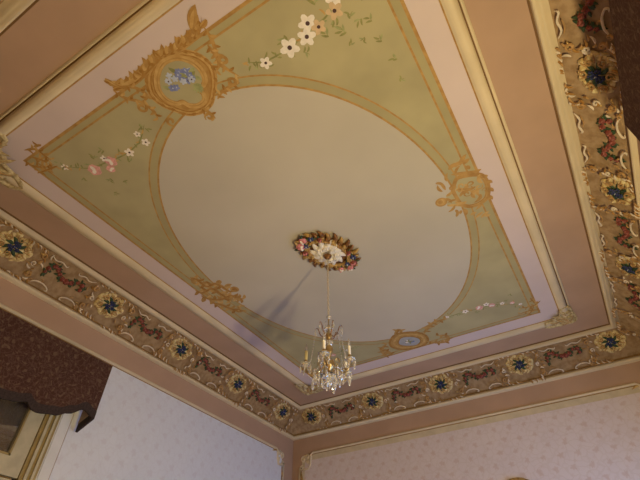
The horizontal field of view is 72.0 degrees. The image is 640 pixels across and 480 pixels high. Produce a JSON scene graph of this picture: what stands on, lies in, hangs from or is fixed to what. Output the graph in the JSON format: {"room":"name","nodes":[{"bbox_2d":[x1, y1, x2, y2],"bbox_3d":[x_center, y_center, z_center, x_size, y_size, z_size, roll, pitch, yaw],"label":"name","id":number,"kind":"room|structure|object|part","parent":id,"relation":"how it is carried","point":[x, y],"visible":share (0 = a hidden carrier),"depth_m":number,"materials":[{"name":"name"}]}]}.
{"room":"historic interior","nodes":[
{"label":"historic interior","id":0,"kind":"room"},
{"bbox_2d":[0,277,292,479],"bbox_3d":[-1.807,2.311,2.974,0.203,4.000,5.670,-23,-49,22],"label":"wall","id":1,"kind":"structure","parent":0,"point":[137,431],"depth_m":3.98,"materials":[{"name":"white paper"}]},
{"bbox_2d":[0,230,33,261],"bbox_3d":[-2.334,0.049,3.371,0.150,0.175,0.277,-23,-49,22],"label":"medallion","id":2,"kind":"object","parent":1,"relation":"attached to","point":[12,247],"visible":1,"depth_m":3.36,"materials":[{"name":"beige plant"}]},
{"bbox_3d":[-2.316,0.055,3.344,0.023,0.093,0.095,16,-25,47],"label":"blue flower","id":3,"kind":"part","parent":2,"relation":"part of","materials":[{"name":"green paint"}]},
{"bbox_2d":[0,399,61,479],"bbox_3d":[-2.464,1.776,1.931,0.236,3.120,1.680,-23,-49,22],"label":"window","id":4,"kind":"structure","parent":1,"relation":"in","point":[26,435],"depth_m":3.04,"materials":[{"name":"beige wood"}]},
{"bbox_3d":[-2.218,1.141,2.933,0.006,0.397,0.485,-23,-49,22],"label":"pane","id":5,"kind":"part","parent":4,"relation":"part of","materials":[{"name":"clear glass"}]},
{"bbox_3d":[-2.211,1.147,2.922,0.038,0.622,0.729,-23,-49,22],"label":"sash","id":6,"kind":"part","parent":4,"relation":"part of","materials":[{"name":"beige wood"}]},
{"bbox_2d":[35,413,73,479],"bbox_3d":[-1.929,2.239,2.482,0.018,3.220,0.097,-23,-49,22],"label":"trim","id":7,"kind":"structure","parent":1,"relation":"attached to","point":[52,452],"depth_m":3.19,"materials":[{"name":"white wood"}]},
{"bbox_2d":[0,308,112,431],"bbox_3d":[-2.297,0.672,2.857,0.164,0.547,2.008,-23,-49,22],"label":"pelmet","id":8,"kind":"object","parent":1,"relation":"attached to","point":[39,369],"visible":1,"depth_m":3.16,"materials":[{"name":"brown fabric"}]},
{"bbox_3d":[-1.781,1.224,3.502,0.159,0.446,0.018,-23,-49,22],"label":"panel","id":9,"kind":"part","parent":8,"relation":"part of","materials":[{"name":"brown fabric"}]},
{"bbox_2d":[40,263,85,291],"bbox_3d":[-2.093,0.318,3.641,0.103,0.133,0.385,-27,-50,25],"label":"swag","id":10,"kind":"object","parent":1,"relation":"attached to","point":[53,266],"visible":1,"depth_m":3.61,"materials":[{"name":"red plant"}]},
{"bbox_2d":[94,292,123,317],"bbox_3d":[-1.866,0.579,3.920,0.150,0.175,0.277,-23,-49,22],"label":"medallion","id":11,"kind":"object","parent":1,"relation":"attached to","point":[110,307],"visible":1,"depth_m":3.90,"materials":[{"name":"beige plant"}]},
{"bbox_3d":[-1.848,0.585,3.892,0.023,0.093,0.095,16,-25,47],"label":"blue flower","id":12,"kind":"part","parent":11,"relation":"part of","materials":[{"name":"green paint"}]},
{"bbox_2d":[0,303,283,479],"bbox_3d":[-1.731,2.099,3.061,0.021,2.627,4.961,-23,-49,22],"label":"trim","id":13,"kind":"structure","parent":1,"relation":"attached to","point":[2,306],"depth_m":4.01,"materials":[{"name":"beige paint"}]},
{"bbox_2d":[128,316,162,339],"bbox_3d":[-1.630,0.843,4.184,0.103,0.133,0.385,-27,-50,25],"label":"swag","id":14,"kind":"object","parent":1,"relation":"attached to","point":[143,328],"visible":1,"depth_m":4.16,"materials":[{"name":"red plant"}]},
{"bbox_2d":[168,338,191,359],"bbox_3d":[-1.404,1.103,4.463,0.150,0.175,0.277,-23,-49,22],"label":"medallion","id":15,"kind":"object","parent":1,"relation":"attached to","point":[179,349],"visible":1,"depth_m":4.44,"materials":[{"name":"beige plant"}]},
{"bbox_3d":[-1.386,1.109,4.435,0.023,0.093,0.095,16,-25,47],"label":"blue flower","id":16,"kind":"part","parent":15,"relation":"part of","materials":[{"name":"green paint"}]},
{"bbox_2d":[195,357,221,375],"bbox_3d":[-1.168,1.367,4.727,0.103,0.133,0.385,-27,-50,25],"label":"swag","id":17,"kind":"object","parent":1,"relation":"attached to","point":[205,360],"visible":1,"depth_m":4.70,"materials":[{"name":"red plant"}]},
{"bbox_2d":[248,389,269,405],"bbox_3d":[-0.703,1.894,5.273,0.103,0.133,0.385,-27,-50,25],"label":"swag","id":18,"kind":"object","parent":1,"relation":"attached to","point":[255,391],"visible":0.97,"depth_m":5.25,"materials":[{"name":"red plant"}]},
{"bbox_2d":[274,403,289,419],"bbox_3d":[-0.471,2.161,5.558,0.150,0.175,0.277,-23,-49,22],"label":"medallion","id":19,"kind":"object","parent":1,"relation":"attached to","point":[282,411],"visible":1,"depth_m":5.53,"materials":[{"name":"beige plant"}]},
{"bbox_2d":[0,0,639,434],"bbox_3d":[0.060,0.189,3.435,4.192,0.310,5.282,-23,-49,22],"label":"trim","id":20,"kind":"structure","parent":1,"relation":"attached to","point":[574,45],"depth_m":3.79,"materials":[{"name":"paint"}]},
{"bbox_2d":[227,374,246,392],"bbox_3d":[-0.936,1.633,5.012,0.150,0.175,0.277,-23,-49,22],"label":"medallion","id":21,"kind":"object","parent":20,"relation":"attached to","point":[235,384],"visible":1,"depth_m":4.99,"materials":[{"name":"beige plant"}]},
{"bbox_3d":[-0.918,1.639,4.984,0.023,0.093,0.095,16,-25,47],"label":"blue flower","id":22,"kind":"part","parent":21,"relation":"part of","materials":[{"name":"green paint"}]},
{"bbox_2d":[0,127,639,440],"bbox_3d":[0.060,0.270,3.354,4.180,0.064,5.269,-23,-49,22],"label":"trim","id":23,"kind":"structure","parent":1,"relation":"attached to","point":[632,140],"depth_m":4.42,"materials":[{"name":"beige paint"}]},
{"bbox_2d":[0,0,608,404],"bbox_3d":[0.061,0.036,3.580,4.581,0.120,5.670,-23,-49,22],"label":"ceiling","id":24,"kind":"structure","parent":0,"point":[49,34],"depth_m":2.90,"materials":[{"name":"paint"}]},
{"bbox_2d":[0,133,23,189],"bbox_3d":[-2.086,-0.513,2.863,0.425,0.040,0.459,-23,-49,22],"label":"ornament","id":25,"kind":"object","parent":24,"relation":"attached to","point":[5,170],"visible":1,"depth_m":2.93,"materials":[{"name":"beige paint"}]},
{"bbox_2d":[2,0,558,385],"bbox_3d":[0.060,0.082,3.536,2.863,0.005,3.952,-23,-49,22],"label":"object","id":26,"kind":"structure","parent":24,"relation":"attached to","point":[223,134],"depth_m":2.99,"materials":[{"name":"beige paint"}]},
{"bbox_2d":[88,164,101,174],"bbox_3d":[-1.513,-0.472,2.966,0.093,0.001,0.090,-23,-49,22],"label":"flower","id":27,"kind":"object","parent":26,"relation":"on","point":[93,169],"depth_m":2.96,"materials":[{"name":"pink paint"}]},
{"bbox_2d":[104,156,116,165],"bbox_3d":[-1.380,-0.520,2.916,0.083,0.001,0.080,-23,-49,22],"label":"flower","id":28,"kind":"object","parent":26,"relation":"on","point":[108,160],"depth_m":2.91,"materials":[{"name":"pink paint"}]},
{"bbox_2d":[106,165,115,171],"bbox_3d":[-1.403,-0.478,2.959,0.062,0.001,0.060,-23,-49,22],"label":"flower","id":29,"kind":"object","parent":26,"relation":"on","point":[109,168],"depth_m":2.96,"materials":[{"name":"pink paint"}]},
{"bbox_2d":[124,148,133,155],"bbox_3d":[-1.237,-0.567,2.867,0.064,0.001,0.062,-23,-49,22],"label":"flower","id":30,"kind":"object","parent":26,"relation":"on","point":[127,151],"depth_m":2.86,"materials":[{"name":"white paint"}]},
{"bbox_2d":[141,139,149,145],"bbox_3d":[-1.113,-0.622,2.810,0.055,0.001,0.056,-23,-49,22],"label":"flower","id":31,"kind":"object","parent":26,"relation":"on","point":[144,142],"depth_m":2.81,"materials":[{"name":"white paint"}]},
{"bbox_2d":[260,57,271,68],"bbox_3d":[-0.303,-0.978,2.440,0.068,0.001,0.070,-23,-49,22],"label":"flower","id":32,"kind":"object","parent":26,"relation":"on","point":[265,62],"depth_m":2.44,"materials":[{"name":"white paint"}]},
{"bbox_2d":[280,38,299,57],"bbox_3d":[-0.168,-1.037,2.379,0.107,0.001,0.109,-23,-49,22],"label":"flower","id":33,"kind":"object","parent":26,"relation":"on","point":[289,47],"depth_m":2.38,"materials":[{"name":"white paint"}]},
{"bbox_2d":[298,14,314,29],"bbox_3d":[-0.067,-1.126,2.286,0.100,0.001,0.097,-23,-49,22],"label":"flower","id":34,"kind":"object","parent":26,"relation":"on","point":[305,21],"depth_m":2.28,"materials":[{"name":"white paint"}]},
{"bbox_2d":[297,27,315,44],"bbox_3d":[-0.067,-1.076,2.338,0.099,0.001,0.098,-23,-49,22],"label":"flower","id":35,"kind":"object","parent":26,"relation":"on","point":[305,35],"depth_m":2.33,"materials":[{"name":"white paint"}]},
{"bbox_2d":[311,20,325,34],"bbox_3d":[-0.008,-1.114,2.299,0.080,0.001,0.078,-23,-49,22],"label":"flower","id":36,"kind":"object","parent":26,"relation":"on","point":[318,27],"depth_m":2.30,"materials":[{"name":"orange paint"}]},
{"bbox_2d":[325,0,339,4],"bbox_3d":[0.071,-1.217,2.192,0.107,0.001,0.109,-23,-49,22],"label":"flower","id":37,"kind":"object","parent":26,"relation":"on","point":[327,2],"depth_m":2.22,"materials":[{"name":"white paint"}]},
{"bbox_2d":[325,2,342,19],"bbox_3d":[0.072,-1.169,2.242,0.090,0.001,0.087,-23,-49,22],"label":"flower","id":38,"kind":"object","parent":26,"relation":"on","point":[333,10],"depth_m":2.24,"materials":[{"name":"orange paint"}]},
{"bbox_2d":[0,0,569,390],"bbox_3d":[0.060,0.092,3.526,3.051,0.036,4.140,-23,-49,22],"label":"trim","id":39,"kind":"structure","parent":24,"relation":"attached to","point":[124,30],"depth_m":2.71,"materials":[{"name":"beige paint"}]},
{"bbox_2d":[0,0,619,409],"bbox_3d":[0.060,0.096,3.522,3.779,0.048,4.868,-23,-49,22],"label":"trim","id":40,"kind":"structure","parent":24,"relation":"attached to","point":[11,11],"depth_m":3.34,"materials":[{"name":"beige paint"}]},
{"bbox_2d":[295,383,324,394],"bbox_3d":[-0.124,1.760,5.217,0.305,0.040,0.329,-23,-49,22],"label":"ornament","id":41,"kind":"object","parent":24,"relation":"attached to","point":[309,391],"visible":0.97,"depth_m":5.24,"materials":[{"name":"beige paint"}]},
{"bbox_2d":[294,231,360,272],"bbox_3d":[0.061,0.109,3.502,0.455,0.082,0.569,-23,-49,22],"label":"rosette","id":42,"kind":"object","parent":24,"relation":"attached to","point":[314,246],"visible":0.98,"depth_m":3.47,"materials":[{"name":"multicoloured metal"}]},
{"bbox_2d":[294,242,306,250],"bbox_3d":[-0.150,0.064,3.432,0.104,0.035,0.104,3,-44,-3],"label":"flower","id":43,"kind":"object","parent":42,"relation":"on","point":[302,246],"depth_m":3.42,"materials":[{"name":"pink plant"}]},
{"bbox_2d":[295,235,307,244],"bbox_3d":[-0.133,0.017,3.383,0.089,0.035,0.089,25,-49,-24],"label":"flower","id":44,"kind":"object","parent":42,"relation":"on","point":[303,240],"depth_m":3.38,"materials":[{"name":"pink paint"}]},
{"bbox_2d":[300,250,310,256],"bbox_3d":[-0.116,0.112,3.482,0.074,0.035,0.074,18,-47,-18],"label":"flower","id":45,"kind":"object","parent":42,"relation":"on","point":[307,253],"depth_m":3.48,"materials":[{"name":"pink plant"}]},
{"bbox_2d":[305,234,315,242],"bbox_3d":[-0.071,0.002,3.369,0.069,0.032,0.069,-33,-53,29],"label":"flower","id":46,"kind":"object","parent":42,"relation":"on","point":[309,238],"depth_m":3.37,"materials":[{"name":"blue plant"}]},
{"bbox_2d":[299,253,355,393],"bbox_3d":[0.073,0.513,3.110,0.355,1.130,0.366,-23,-49,22],"label":"chandelier","id":47,"kind":"object","parent":42,"relation":"hanging from","point":[327,351],"visible":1,"depth_m":2.81,"materials":[{"name":"clear glass"}]},
{"bbox_3d":[-0.025,0.817,2.817,0.140,0.120,0.012,3,-44,-3],"label":"candle arm","id":48,"kind":"part","parent":47,"relation":"part of","materials":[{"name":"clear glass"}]},
{"bbox_3d":[0.041,0.764,2.762,0.012,0.120,0.140,-9,-45,9],"label":"candle arm","id":49,"kind":"part","parent":47,"relation":"part of","materials":[{"name":"gold metal"}]},
{"bbox_3d":[0.060,0.346,3.281,0.013,0.548,0.014,9,-45,-10],"label":"chain","id":50,"kind":"part","parent":47,"relation":"part of","materials":[{"name":"gold metal"}]},
{"bbox_3d":[0.060,0.714,2.927,0.080,0.447,0.078,-23,-49,22],"label":"stem","id":51,"kind":"part","parent":47,"relation":"part of","materials":[{"name":"gold metal"}]},
{"bbox_3d":[0.061,0.869,2.776,0.103,0.032,0.104,-23,-49,22],"label":"dish","id":52,"kind":"part","parent":47,"relation":"part of","materials":[{"name":"clear glass"}]},
{"bbox_3d":[0.133,0.791,2.790,0.140,0.120,0.012,-23,-49,22],"label":"candle arm","id":53,"kind":"part","parent":47,"relation":"part of","materials":[{"name":"gold metal"}]},
{"bbox_3d":[0.068,0.095,3.531,0.495,0.022,0.306,18,-47,-18],"label":"plate","id":54,"kind":"part","parent":42,"relation":"part of","materials":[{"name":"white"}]},
{"bbox_2d":[335,265,345,272],"bbox_3d":[0.173,0.250,3.624,0.069,0.035,0.069,-30,-51,27],"label":"flower","id":55,"kind":"object","parent":42,"relation":"on","point":[341,268],"depth_m":3.61,"materials":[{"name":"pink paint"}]},
{"bbox_2d":[345,266,354,270],"bbox_3d":[0.248,0.236,3.610,0.074,0.035,0.074,-12,-45,13],"label":"flower","id":56,"kind":"object","parent":42,"relation":"on","point":[350,268],"depth_m":3.61,"materials":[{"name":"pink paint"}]},
{"bbox_2d":[348,253,358,260],"bbox_3d":[0.264,0.143,3.516,0.074,0.032,0.074,19,-47,-18],"label":"flower","id":57,"kind":"object","parent":42,"relation":"on","point":[351,256],"depth_m":3.52,"materials":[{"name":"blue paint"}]},
{"bbox_2d":[349,259,359,266],"bbox_3d":[0.273,0.195,3.567,0.089,0.035,0.089,9,-45,-9],"label":"flower","id":58,"kind":"object","parent":42,"relation":"on","point":[352,262],"depth_m":3.56,"materials":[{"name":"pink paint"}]},
{"bbox_2d":[544,306,576,328],"bbox_3d":[2.260,0.747,4.165,0.305,0.040,0.329,-23,-49,22],"label":"ornament","id":59,"kind":"object","parent":24,"relation":"attached to","point":[572,317],"visible":1,"depth_m":4.17,"materials":[{"name":"beige paint"}]},
{"bbox_2d":[292,361,639,479],"bbox_3d":[1.487,3.137,3.826,4.581,4.000,0.204,-23,-49,22],"label":"wall","id":60,"kind":"structure","parent":0,"point":[594,437],"depth_m":4.45,"materials":[{"name":"paint"}]},
{"bbox_2d":[302,408,321,424],"bbox_3d":[-0.103,2.264,5.664,0.277,0.175,0.150,-23,-49,22],"label":"medallion","id":61,"kind":"object","parent":60,"relation":"attached to","point":[312,417],"visible":1,"depth_m":5.64,"materials":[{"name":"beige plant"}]},
{"bbox_2d":[328,403,354,417],"bbox_3d":[0.261,2.108,5.494,0.385,0.133,0.103,-27,-50,25],"label":"swag","id":62,"kind":"object","parent":60,"relation":"attached to","point":[332,407],"visible":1,"depth_m":5.50,"materials":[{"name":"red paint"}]},
{"bbox_2d":[362,393,382,410],"bbox_3d":[0.639,1.949,5.337,0.277,0.175,0.150,-23,-49,22],"label":"medallion","id":63,"kind":"object","parent":60,"relation":"attached to","point":[372,402],"visible":1,"depth_m":5.32,"materials":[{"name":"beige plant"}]},
{"bbox_2d":[391,386,420,403],"bbox_3d":[1.003,1.793,5.166,0.385,0.133,0.103,-27,-50,25],"label":"swag","id":64,"kind":"object","parent":60,"relation":"attached to","point":[415,388],"visible":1,"depth_m":5.16,"materials":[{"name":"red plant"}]},
{"bbox_2d":[429,374,452,393],"bbox_3d":[1.376,1.635,5.011,0.277,0.175,0.150,-23,-49,22],"label":"medallion","id":65,"kind":"object","parent":60,"relation":"attached to","point":[439,384],"visible":1,"depth_m":4.99,"materials":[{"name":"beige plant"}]},
{"bbox_3d":[1.360,1.640,4.982,0.095,0.093,0.023,-23,-9,22],"label":"blue flower","id":66,"kind":"part","parent":65,"relation":"part of","materials":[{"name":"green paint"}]},
{"bbox_2d":[299,382,639,479],"bbox_3d":[1.431,2.919,3.907,3.973,2.627,0.021,-23,-49,22],"label":"trim","id":67,"kind":"structure","parent":60,"relation":"attached to","point":[634,385],"depth_m":4.73,"materials":[{"name":"beige paint"}]},
{"bbox_2d":[462,367,495,385],"bbox_3d":[1.745,1.478,4.839,0.385,0.133,0.103,-27,-50,25],"label":"swag","id":68,"kind":"object","parent":60,"relation":"attached to","point":[485,373],"visible":1,"depth_m":4.84,"materials":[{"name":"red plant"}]},
{"bbox_2d":[509,477,527,479],"bbox_3d":[1.843,2.869,3.583,1.064,1.719,0.036,-23,-49,22],"label":"wall mirror","id":69,"kind":"object","parent":60,"relation":"attached to","point":[516,478],"visible":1,"depth_m":4.15,"materials":[{"name":"mirror"}]},
{"bbox_2d":[505,354,533,374],"bbox_3d":[2.122,1.318,4.682,0.277,0.175,0.150,-23,-49,22],"label":"medallion","id":70,"kind":"object","parent":60,"relation":"attached to","point":[524,364],"visible":1,"depth_m":4.67,"materials":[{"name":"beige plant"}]},
{"bbox_3d":[2.106,1.323,4.652,0.095,0.093,0.023,-23,-9,22],"label":"blue flower","id":71,"kind":"part","parent":70,"relation":"part of","materials":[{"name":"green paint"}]},
{"bbox_2d":[543,345,581,365],"bbox_3d":[2.486,1.163,4.511,0.385,0.133,0.103,-27,-50,25],"label":"swag","id":72,"kind":"object","parent":60,"relation":"attached to","point":[566,354],"visible":1,"depth_m":4.52,"materials":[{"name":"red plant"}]},
{"bbox_2d":[594,330,625,352],"bbox_3d":[2.868,1.002,4.352,0.277,0.175,0.150,-23,-49,22],"label":"medallion","id":73,"kind":"object","parent":60,"relation":"attached to","point":[610,343],"visible":1,"depth_m":4.34,"materials":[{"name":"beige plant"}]},
{"bbox_3d":[2.852,1.006,4.323,0.095,0.093,0.023,-23,-9,22],"label":"blue flower","id":74,"kind":"part","parent":73,"relation":"part of","materials":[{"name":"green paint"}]},
{"bbox_2d":[637,139,639,162],"bbox_3d":[1.925,0.726,1.326,0.203,4.000,5.670,-23,-49,22],"label":"wall","id":75,"kind":"structure","parent":0,"point":[638,141],"depth_m":2.47,"materials":[{"name":"beige paint"}]},
{"bbox_2d":[572,0,607,33],"bbox_3d":[1.238,-1.134,2.076,0.103,0.133,0.385,-27,-50,25],"label":"swag","id":76,"kind":"object","parent":75,"relation":"attached to","point":[580,20],"visible":1,"depth_m":2.14,"materials":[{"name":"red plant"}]},
{"bbox_2d":[577,51,618,93],"bbox_3d":[1.471,-0.885,2.333,0.150,0.175,0.277,-23,-49,22],"label":"medallion","id":77,"kind":"object","parent":75,"relation":"attached to","point":[596,67],"visible":0.98,"depth_m":2.31,"materials":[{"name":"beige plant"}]},
{"bbox_3d":[1.453,-0.858,2.329,0.023,0.093,0.095,-48,-52,-9],"label":"blue flower","id":78,"kind":"part","parent":77,"relation":"part of","materials":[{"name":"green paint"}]},
{"bbox_2d":[596,114,625,162],"bbox_3d":[1.714,-0.595,2.635,0.103,0.133,0.385,-27,-50,25],"label":"swag","id":79,"kind":"object","parent":75,"relation":"attached to","point":[603,120],"visible":1,"depth_m":2.61,"materials":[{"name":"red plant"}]},
{"bbox_2d":[600,176,634,204],"bbox_3d":[1.962,-0.329,2.910,0.150,0.175,0.277,-23,-49,22],"label":"medallion","id":80,"kind":"object","parent":75,"relation":"attached to","point":[617,191],"visible":0.97,"depth_m":2.89,"materials":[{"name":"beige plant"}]},
{"bbox_3d":[1.944,-0.301,2.905,0.023,0.093,0.095,-48,-52,-9],"label":"blue flower","id":81,"kind":"part","parent":80,"relation":"part of","materials":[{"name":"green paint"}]},
{"bbox_2d":[609,0,639,140],"bbox_3d":[0.955,-0.902,1.230,0.126,0.543,1.866,-23,-49,22],"label":"pelmet","id":82,"kind":"object","parent":75,"relation":"attached to","point":[625,14],"visible":1,"depth_m":1.68,"materials":[{"name":"brown fabric"}]},
{"bbox_2d":[614,215,637,249],"bbox_3d":[2.195,-0.050,3.199,0.103,0.133,0.385,-27,-50,25],"label":"swag","id":83,"kind":"object","parent":75,"relation":"attached to","point":[618,219],"visible":0.91,"depth_m":3.18,"materials":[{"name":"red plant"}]},
{"bbox_2d":[615,256,639,278],"bbox_3d":[2.438,0.210,3.468,0.150,0.175,0.277,-23,-49,22],"label":"medallion","id":84,"kind":"object","parent":75,"relation":"attached to","point":[627,268],"visible":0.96,"depth_m":3.46,"materials":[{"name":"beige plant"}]},
{"bbox_3d":[2.420,0.238,3.463,0.023,0.093,0.095,-48,-52,-9],"label":"blue flower","id":85,"kind":"part","parent":84,"relation":"part of","materials":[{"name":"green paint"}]},
{"bbox_2d":[625,283,639,308],"bbox_3d":[2.659,0.477,3.745,0.103,0.133,0.385,-27,-50,25],"label":"swag","id":86,"kind":"object","parent":75,"relation":"attached to","point":[630,300],"visible":0.88,"depth_m":3.73,"materials":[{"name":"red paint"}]}
]}

